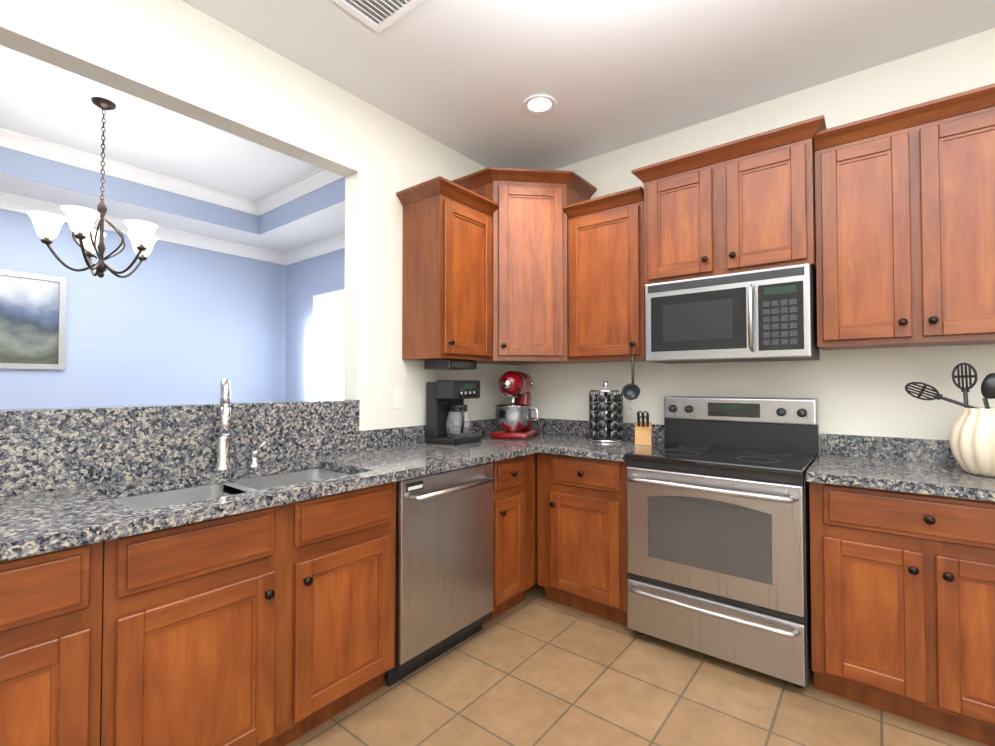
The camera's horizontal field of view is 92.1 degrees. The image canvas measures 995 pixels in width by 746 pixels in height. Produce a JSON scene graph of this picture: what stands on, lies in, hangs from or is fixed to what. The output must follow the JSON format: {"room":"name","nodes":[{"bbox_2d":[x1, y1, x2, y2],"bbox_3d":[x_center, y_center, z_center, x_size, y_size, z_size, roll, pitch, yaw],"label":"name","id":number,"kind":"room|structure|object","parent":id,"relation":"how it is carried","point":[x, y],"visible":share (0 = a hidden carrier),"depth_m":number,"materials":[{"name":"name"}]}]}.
{"room":"kitchen","nodes":[
{"label":"kitchen","id":0,"kind":"room"},
{"bbox_2d":[0,209,285,408],"bbox_3d":[-3.998,-0.242,4.052,0.120,3.190,4.740,-1,-2,38],"label":"wall","id":1,"kind":"structure","parent":0,"point":[165,322],"depth_m":4.74,"materials":[{"name":"blue paint"}]},
{"bbox_2d":[0,269,66,369],"bbox_3d":[-4.188,-0.442,3.695,0.030,0.805,1.300,-1,-2,38],"label":"picture frame","id":2,"kind":"object","parent":1,"relation":"attached to","point":[32,320],"visible":0.97,"depth_m":4.04,"materials":[{"name":"silver metal"}]},
{"bbox_2d":[0,191,288,264],"bbox_3d":[-3.908,-1.392,4.004,0.111,0.110,4.500,-1,-2,38],"label":"crown molding","id":3,"kind":"structure","parent":1,"relation":"attached to","point":[15,203],"depth_m":4.82,"materials":[{"name":"white wood"}]},
{"bbox_2d":[0,0,513,430],"bbox_3d":[-1.383,-0.093,1.842,0.120,2.800,4.940,-1,-2,38],"label":"wall","id":4,"kind":"structure","parent":0,"point":[182,58],"depth_m":2.36,"materials":[{"name":"white paint"}]},
{"bbox_2d":[0,399,359,496],"bbox_3d":[-1.693,0.251,1.449,0.174,0.265,2.889,-1,-2,38],"label":"backsplash","id":5,"kind":"structure","parent":4,"relation":"on","point":[44,449],"depth_m":1.80,"materials":[{"name":"grey stone"}]},
{"bbox_2d":[393,388,402,408],"bbox_3d":[-0.570,0.146,2.756,0.008,0.116,0.072,-1,-2,38],"label":"switch plate","id":6,"kind":"object","parent":4,"relation":"attached to","point":[397,398],"visible":1,"depth_m":2.75,"materials":[{"name":"white plastic"}]},
{"bbox_2d":[424,387,425,405],"bbox_3d":[-0.421,0.145,2.944,0.008,0.116,0.072,-1,-2,38],"label":"electrical outlet plate","id":7,"kind":"object","parent":4,"relation":"attached to","point":[424,396],"visible":0.12,"depth_m":2.92,"materials":[{"name":"white plastic"}]},
{"bbox_2d":[396,176,498,360],"bbox_3d":[-0.287,-0.558,2.842,0.358,0.961,0.506,-1,-2,38],"label":"upper cabinet","id":8,"kind":"object","parent":4,"relation":"attached to","point":[447,296],"visible":1,"depth_m":2.72,"materials":[{"name":"brown wood"}]},
{"bbox_2d":[424,359,476,369],"bbox_3d":[-0.279,-0.048,2.867,0.212,0.053,0.240,-1,-2,38],"label":"under-cabinet radio","id":9,"kind":"object","parent":8,"relation":"attached to","point":[448,364],"visible":0.98,"depth_m":2.79,"materials":[{"name":"black plastic"}]},
{"bbox_2d":[0,0,994,252],"bbox_3d":[-0.944,-1.685,1.527,7.840,0.371,4.940,-1,-2,38],"label":"ceiling","id":10,"kind":"structure","parent":0,"point":[466,78],"depth_m":2.46,"materials":[{"name":"white paint"}]},
{"bbox_2d":[27,97,158,277],"bbox_3d":[-2.576,-1.185,3.116,0.656,1.142,0.675,-1,-2,38],"label":"chandelier","id":11,"kind":"object","parent":10,"relation":"hanging from","point":[81,221],"visible":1,"depth_m":3.06,"materials":[{"name":"white glass"}]},
{"bbox_2d":[0,127,260,215],"bbox_3d":[-3.438,-1.695,3.637,0.113,0.100,3.300,-1,-2,38],"label":"crown molding","id":12,"kind":"structure","parent":10,"relation":"attached to","point":[9,139],"depth_m":3.98,"materials":[{"name":"white"}]},
{"bbox_2d":[252,168,343,214],"bbox_3d":[-1.672,-1.682,4.261,1.860,0.100,0.100,-1,-2,38],"label":"crown molding","id":13,"kind":"structure","parent":10,"relation":"attached to","point":[319,178],"depth_m":4.41,"materials":[{"name":"white"}]},
{"bbox_2d":[332,0,424,32],"bbox_3d":[-0.496,-1.486,1.816,0.363,0.014,0.397,-1,-2,38],"label":"ceiling vent","id":14,"kind":"object","parent":10,"relation":"in","point":[378,16],"visible":0.96,"depth_m":1.96,"materials":[{"name":"white metal"}]},
{"bbox_2d":[522,94,556,114],"bbox_3d":[0.231,-1.470,2.630,0.190,0.011,0.190,-1,-2,38],"label":"recessed light","id":15,"kind":"object","parent":10,"relation":"in","point":[539,104],"visible":1,"depth_m":2.63,"materials":[{"name":"white"}]},
{"bbox_2d":[286,581,988,745],"bbox_3d":[-0.991,1.325,1.501,7.960,0.050,4.940,-1,-2,38],"label":"floor","id":16,"kind":"structure","parent":0,"point":[534,667],"depth_m":1.91,"materials":[{"name":"tile"}]},
{"bbox_2d":[0,541,102,745],"bbox_3d":[-1.414,0.855,1.160,0.648,0.874,0.600,-1,-2,38],"label":"base cabinet","id":17,"kind":"object","parent":16,"relation":"on","point":[50,640],"visible":0.85,"depth_m":1.15,"materials":[{"name":"brown wood"}]},
{"bbox_2d":[100,468,395,745],"bbox_3d":[-0.929,0.868,1.770,0.648,0.874,0.953,-1,-2,38],"label":"base cabinet","id":18,"kind":"object","parent":16,"relation":"on","point":[272,626],"visible":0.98,"depth_m":1.50,"materials":[{"name":"brown wood"}]},
{"bbox_2d":[0,418,588,561],"bbox_3d":[-0.799,0.464,1.940,0.652,0.338,3.797,-1,-2,38],"label":"countertop","id":19,"kind":"structure","parent":18,"relation":"on","point":[36,523],"depth_m":1.73,"materials":[{"name":"stone"}]},
{"bbox_2d":[214,378,265,470],"bbox_3d":[-1.035,0.207,1.943,0.187,0.374,0.172,1,-1,-33],"label":"faucet","id":20,"kind":"object","parent":19,"relation":"on","point":[223,463],"visible":1,"depth_m":1.93,"materials":[{"name":"silver metal"}]},
{"bbox_2d":[426,380,481,444],"bbox_3d":[-0.249,0.229,2.877,0.259,0.370,0.252,-1,-2,38],"label":"coffee maker","id":21,"kind":"object","parent":19,"relation":"on","point":[446,409],"visible":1,"depth_m":2.82,"materials":[{"name":"black plastic"}]},
{"bbox_2d":[490,371,540,439],"bbox_3d":[0.145,0.203,3.170,0.300,0.433,0.414,0,-1,20],"label":"stand mixer","id":22,"kind":"object","parent":19,"relation":"on","point":[514,419],"visible":1,"depth_m":3.04,"materials":[{"name":"red metal"}]},
{"bbox_2d":[386,462,495,686],"bbox_3d":[-0.423,0.884,2.372,0.658,0.868,0.610,-1,-2,38],"label":"dishwasher","id":23,"kind":"object","parent":16,"relation":"on","point":[444,566],"visible":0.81,"depth_m":2.15,"materials":[{"name":"grey metal"}]},
{"bbox_2d":[482,453,534,624],"bbox_3d":[-0.123,0.890,2.785,0.648,0.874,0.403,-1,-2,38],"label":"base cabinet","id":24,"kind":"object","parent":16,"relation":"on","point":[514,531],"visible":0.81,"depth_m":2.60,"materials":[{"name":"brown wood"}]},
{"bbox_2d":[537,452,628,625],"bbox_3d":[0.617,0.890,2.817,0.553,0.874,0.648,-1,-2,38],"label":"base cabinet","id":25,"kind":"object","parent":16,"relation":"on","point":[581,533],"visible":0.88,"depth_m":2.58,"materials":[{"name":"brown wood"}]},
{"bbox_2d":[531,418,664,461],"bbox_3d":[0.386,0.386,3.008,1.139,0.138,0.652,-1,-2,38],"label":"countertop","id":26,"kind":"structure","parent":25,"relation":"on","point":[587,448],"depth_m":2.86,"materials":[{"name":"stone"}]},
{"bbox_2d":[589,381,623,442],"bbox_3d":[0.667,0.233,2.953,0.208,0.365,0.208,-1,-1,27],"label":"carousel","id":27,"kind":"object","parent":26,"relation":"on","point":[598,433],"visible":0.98,"depth_m":2.89,"materials":[{"name":"silver metal"}]},
{"bbox_2d":[635,411,651,444],"bbox_3d":[0.845,0.314,2.781,0.090,0.196,0.147,0,-1,18],"label":"knife block","id":28,"kind":"object","parent":26,"relation":"on","point":[643,432],"visible":1,"depth_m":2.75,"materials":[{"name":"brown wood"}]},
{"bbox_2d":[625,396,818,687],"bbox_3d":[1.110,0.723,2.379,0.758,1.190,0.708,-1,-2,38],"label":"range","id":29,"kind":"object","parent":16,"relation":"on","point":[718,530],"visible":0.98,"depth_m":2.17,"materials":[{"name":"grey metal"}]},
{"bbox_2d":[809,482,994,745],"bbox_3d":[1.717,0.872,1.943,0.704,0.874,0.648,-1,-2,38],"label":"base cabinet","id":30,"kind":"object","parent":16,"relation":"on","point":[902,604],"visible":1,"depth_m":1.76,"materials":[{"name":"brown wood"}]},
{"bbox_2d":[806,433,994,500],"bbox_3d":[1.951,0.360,1.765,1.316,0.138,0.652,-1,-2,38],"label":"countertop","id":31,"kind":"structure","parent":30,"relation":"on","point":[924,466],"depth_m":2.01,"materials":[{"name":"stone"}]},
{"bbox_2d":[905,363,994,477],"bbox_3d":[1.848,0.176,1.888,0.372,0.434,0.244,-1,-2,38],"label":"utensil crock","id":32,"kind":"object","parent":31,"relation":"on","point":[972,439],"visible":1,"depth_m":1.83,"materials":[{"name":"beige ceramic"}]},
{"bbox_2d":[285,28,994,454],"bbox_3d":[0.555,-0.061,3.380,7.840,2.800,0.120,-1,-2,38],"label":"wall","id":33,"kind":"structure","parent":0,"point":[863,392],"depth_m":2.50,"materials":[{"name":"white paint"}]},
{"bbox_2d":[282,232,344,264],"bbox_3d":[-1.248,-1.378,4.692,3.180,0.110,0.110,-1,-2,38],"label":"crown molding","id":34,"kind":"structure","parent":33,"relation":"attached to","point":[336,242],"depth_m":5.30,"materials":[{"name":"white wood"}]},
{"bbox_2d":[312,289,344,399],"bbox_3d":[-1.615,-0.106,5.055,1.120,1.540,0.110,-1,-2,38],"label":"dining room window","id":35,"kind":"structure","parent":33,"relation":"in","point":[333,357],"depth_m":5.28,"materials":[{"name":"white"}]},
{"bbox_2d":[452,167,596,364],"bbox_3d":[0.182,-0.659,3.164,0.695,1.176,0.695,-1,-2,38],"label":"upper cabinet","id":36,"kind":"object","parent":33,"relation":"attached to","point":[529,271],"visible":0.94,"depth_m":2.96,"materials":[{"name":"brown wood"}]},
{"bbox_2d":[535,453,536,581],"bbox_3d":[0.164,0.846,3.205,0.577,0.770,0.605,-1,-2,38],"label":"base cabinet","id":37,"kind":"object","parent":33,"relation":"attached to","point":[535,517],"depth_m":2.82,"materials":[{"name":"brown wood"}]},
{"bbox_2d":[563,186,644,362],"bbox_3d":[0.710,-0.555,2.958,0.500,0.961,0.358,-1,-2,38],"label":"upper cabinet","id":38,"kind":"object","parent":33,"relation":"attached to","point":[605,286],"visible":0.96,"depth_m":2.83,"materials":[{"name":"brown wood"}]},
{"bbox_2d":[622,343,639,399],"bbox_3d":[0.747,-0.015,2.661,0.095,0.331,0.098,-1,-2,38],"label":"ladle","id":39,"kind":"object","parent":38,"relation":"hanging from","point":[630,391],"visible":0.94,"depth_m":2.67,"materials":[{"name":"black plastic"}]},
{"bbox_2d":[626,398,636,412],"bbox_3d":[0.852,0.197,3.057,0.072,0.116,0.007,-1,-2,38],"label":"electrical outlet plate","id":40,"kind":"object","parent":33,"relation":"attached to","point":[631,406],"visible":0.79,"depth_m":3.05,"materials":[{"name":"white plastic"}]},
{"bbox_2d":[631,115,826,284],"bbox_3d":[1.212,-0.802,2.526,0.880,0.636,0.418,-1,-2,38],"label":"upper cabinet","id":41,"kind":"object","parent":33,"relation":"attached to","point":[745,204],"visible":0.98,"depth_m":2.34,"materials":[{"name":"brown wood"}]},
{"bbox_2d":[645,264,819,363],"bbox_3d":[1.203,-0.273,2.504,0.756,0.418,0.446,-1,-2,38],"label":"microwave","id":42,"kind":"object","parent":41,"relation":"attached to","point":[770,314],"visible":0.98,"depth_m":2.33,"materials":[{"name":"grey metal"}]},
{"bbox_2d":[814,83,994,349],"bbox_3d":[1.810,-0.606,2.085,0.690,0.966,0.358,-1,-2,38],"label":"upper cabinet","id":43,"kind":"object","parent":33,"relation":"attached to","point":[905,223],"visible":1,"depth_m":1.99,"materials":[{"name":"brown wood"}]}
]}

